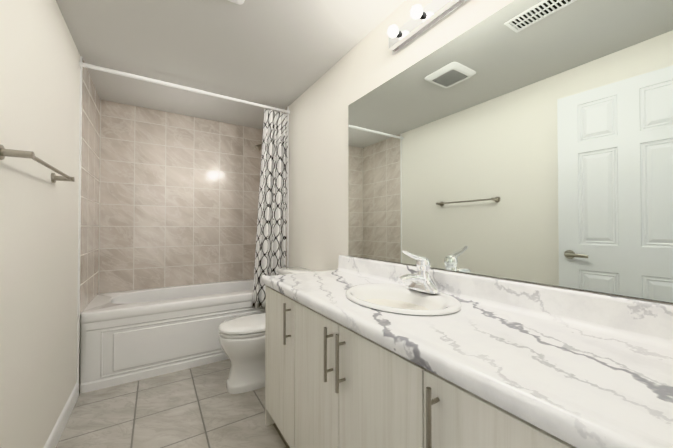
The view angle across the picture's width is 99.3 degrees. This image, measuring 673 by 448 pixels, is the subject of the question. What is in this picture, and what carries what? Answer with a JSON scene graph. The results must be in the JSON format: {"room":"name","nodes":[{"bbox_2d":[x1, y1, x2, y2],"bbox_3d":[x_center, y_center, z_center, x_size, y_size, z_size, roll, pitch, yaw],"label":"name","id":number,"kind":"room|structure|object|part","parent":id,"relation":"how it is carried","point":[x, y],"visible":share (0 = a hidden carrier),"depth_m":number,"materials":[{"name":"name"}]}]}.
{"room":"bathroom","nodes":[
{"label":"bathroom","id":0,"kind":"room"},
{"bbox_2d":[0,0,104,447],"bbox_3d":[-1.221,-0.003,1.002,0.110,2.360,4.070,0,-1,-32],"label":"wall","id":1,"kind":"structure","parent":0,"point":[39,94],"depth_m":1.36,"materials":[{"name":"white paint"}]},
{"bbox_2d":[0,144,74,182],"bbox_3d":[-1.267,-0.240,1.241,0.084,0.054,0.654,0,-1,-32],"label":"towel rail","id":2,"kind":"object","parent":1,"relation":"attached to","point":[4,152],"visible":1,"depth_m":1.01,"materials":[{"name":"silver metal"}]},
{"bbox_2d":[44,383,78,447],"bbox_3d":[-1.089,1.125,0.875,0.012,0.100,2.588,0,-1,-32],"label":"baseboard","id":3,"kind":"structure","parent":1,"relation":"attached to","point":[57,430],"depth_m":1.64,"materials":[{"name":"white wood"}]},
{"bbox_2d":[56,359,289,447],"bbox_3d":[-0.525,1.232,1.426,1.755,0.100,4.070,0,-1,-32],"label":"floor","id":4,"kind":"structure","parent":0,"point":[199,407],"depth_m":1.76,"materials":[{"name":"tile"}]},
{"bbox_2d":[79,279,264,392],"bbox_3d":[-1.349,0.918,2.732,1.551,0.558,0.770,0,-1,-32],"label":"bathtub","id":5,"kind":"object","parent":4,"relation":"on","point":[131,336],"visible":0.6,"depth_m":2.28,"materials":[{"name":"white plastic"}]},
{"bbox_3d":[-1.151,0.949,2.418,1.311,0.340,0.011,0,-1,-32],"label":"frame","id":6,"kind":"part","parent":5,"relation":"part of","materials":[{"name":"white plastic"}]},
{"bbox_3d":[-1.149,0.949,2.416,1.171,0.280,0.016,0,-1,-32],"label":"panel","id":7,"kind":"part","parent":5,"relation":"part of","materials":[{"name":"white plastic"}]},
{"bbox_2d":[218,266,316,393],"bbox_3d":[-0.530,0.785,2.216,0.718,0.812,0.480,0,-1,-32],"label":"toilet","id":8,"kind":"object","parent":4,"relation":"on","point":[242,341],"visible":0.33,"depth_m":2.02,"materials":[{"name":"white ceramic"}]},
{"bbox_3d":[-0.589,0.742,2.179,0.578,0.036,0.376,0,-1,-32],"label":"lid","id":9,"kind":"part","parent":8,"relation":"part of","materials":[{"name":"white ceramic"}]},
{"bbox_3d":[-0.578,0.990,2.183,0.602,0.402,0.374,0,-1,-32],"label":"bowl","id":10,"kind":"part","parent":8,"relation":"part of","materials":[{"name":"white ceramic"}]},
{"bbox_3d":[-0.589,0.774,2.179,0.572,0.023,0.370,0,-1,-32],"label":"seat","id":11,"kind":"part","parent":8,"relation":"part of","materials":[{"name":"white ceramic"}]},
{"bbox_3d":[-0.317,0.400,2.355,0.214,0.038,0.480,0,-1,-32],"label":"tank lid","id":12,"kind":"part","parent":8,"relation":"part of","materials":[{"name":"white ceramic"}]},
{"bbox_2d":[261,250,672,447],"bbox_3d":[0.221,0.643,1.156,0.586,1.071,1.627,0,-1,-32],"label":"bathroom vanity","id":13,"kind":"object","parent":4,"relation":"on","point":[363,353],"visible":1,"depth_m":0.79,"materials":[{"name":"white stone"}]},
{"bbox_2d":[345,283,461,315],"bbox_3d":[0.255,0.366,1.179,0.400,0.152,0.510,0,-1,-32],"label":"sink","id":14,"kind":"object","parent":13,"relation":"in","point":[382,299],"depth_m":1.21,"materials":[{"name":"white ceramic"}]},
{"bbox_2d":[398,250,439,293],"bbox_3d":[0.337,0.200,1.232,0.170,0.183,0.160,0,-1,-32],"label":"faucet","id":15,"kind":"object","parent":13,"relation":"on","point":[422,283],"depth_m":1.23,"materials":[{"name":"silver metal"}]},
{"bbox_2d":[101,100,260,292],"bbox_3d":[-1.558,-0.255,3.076,1.555,1.807,0.008,0,-1,-32],"label":"wall","id":16,"kind":"structure","parent":0,"point":[167,199],"depth_m":2.99,"materials":[{"name":"beige tile"}]},
{"bbox_2d":[56,0,404,129],"bbox_3d":[-0.525,-1.228,1.456,1.755,0.100,4.070,0,-1,-32],"label":"ceiling","id":17,"kind":"structure","parent":0,"point":[282,54],"depth_m":1.89,"materials":[{"name":"grey paint"}]},
{"bbox_2d":[79,61,289,308],"bbox_3d":[-1.118,-0.181,2.381,1.553,1.889,0.074,0,-1,-32],"label":"shower curtain","id":18,"kind":"object","parent":17,"relation":"hanging from","point":[270,255],"visible":0.81,"depth_m":2.69,"materials":[{"name":"white fabric"}]},
{"bbox_3d":[-1.119,-1.102,2.392,1.553,0.037,0.038,0,-1,-32],"label":"curtain rod","id":19,"kind":"part","parent":18,"relation":"part of","materials":[{"name":"white plastic"}]},
{"bbox_2d":[228,0,244,4],"bbox_3d":[-0.550,-1.166,1.339,0.290,0.025,0.290,0,-1,-32],"label":"ceiling vent","id":20,"kind":"object","parent":17,"relation":"in","point":[240,2],"visible":0.98,"depth_m":1.49,"materials":[{"name":"white plastic"}]},
{"bbox_2d":[261,0,672,304],"bbox_3d":[0.170,0.007,1.880,0.110,2.360,4.070,0,-1,-32],"label":"wall","id":21,"kind":"structure","parent":0,"point":[318,174],"depth_m":2.09,"materials":[{"name":"white paint"}]},
{"bbox_2d":[255,143,261,150],"bbox_3d":[-0.771,-0.195,3.069,0.215,1.463,0.170,0,-1,-32],"label":"shower head","id":22,"kind":"object","parent":21,"relation":"attached to","point":[258,147],"visible":0.31,"depth_m":3.03,"materials":[{"name":"silver metal"}]},
{"bbox_2d":[387,0,467,54],"bbox_3d":[0.443,-0.980,1.263,0.119,0.090,0.669,0,-1,-32],"label":"light bar","id":23,"kind":"object","parent":21,"relation":"attached to","point":[432,13],"visible":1,"depth_m":1.35,"materials":[{"name":"silver metal"}]},
{"bbox_2d":[348,0,672,302],"bbox_3d":[0.488,-0.302,1.287,0.006,1.015,1.520,0,-1,-32],"label":"mirror","id":24,"kind":"object","parent":21,"relation":"attached to","point":[531,141],"visible":1,"depth_m":0.98,"materials":[{"name":"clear mirror"}]}
]}

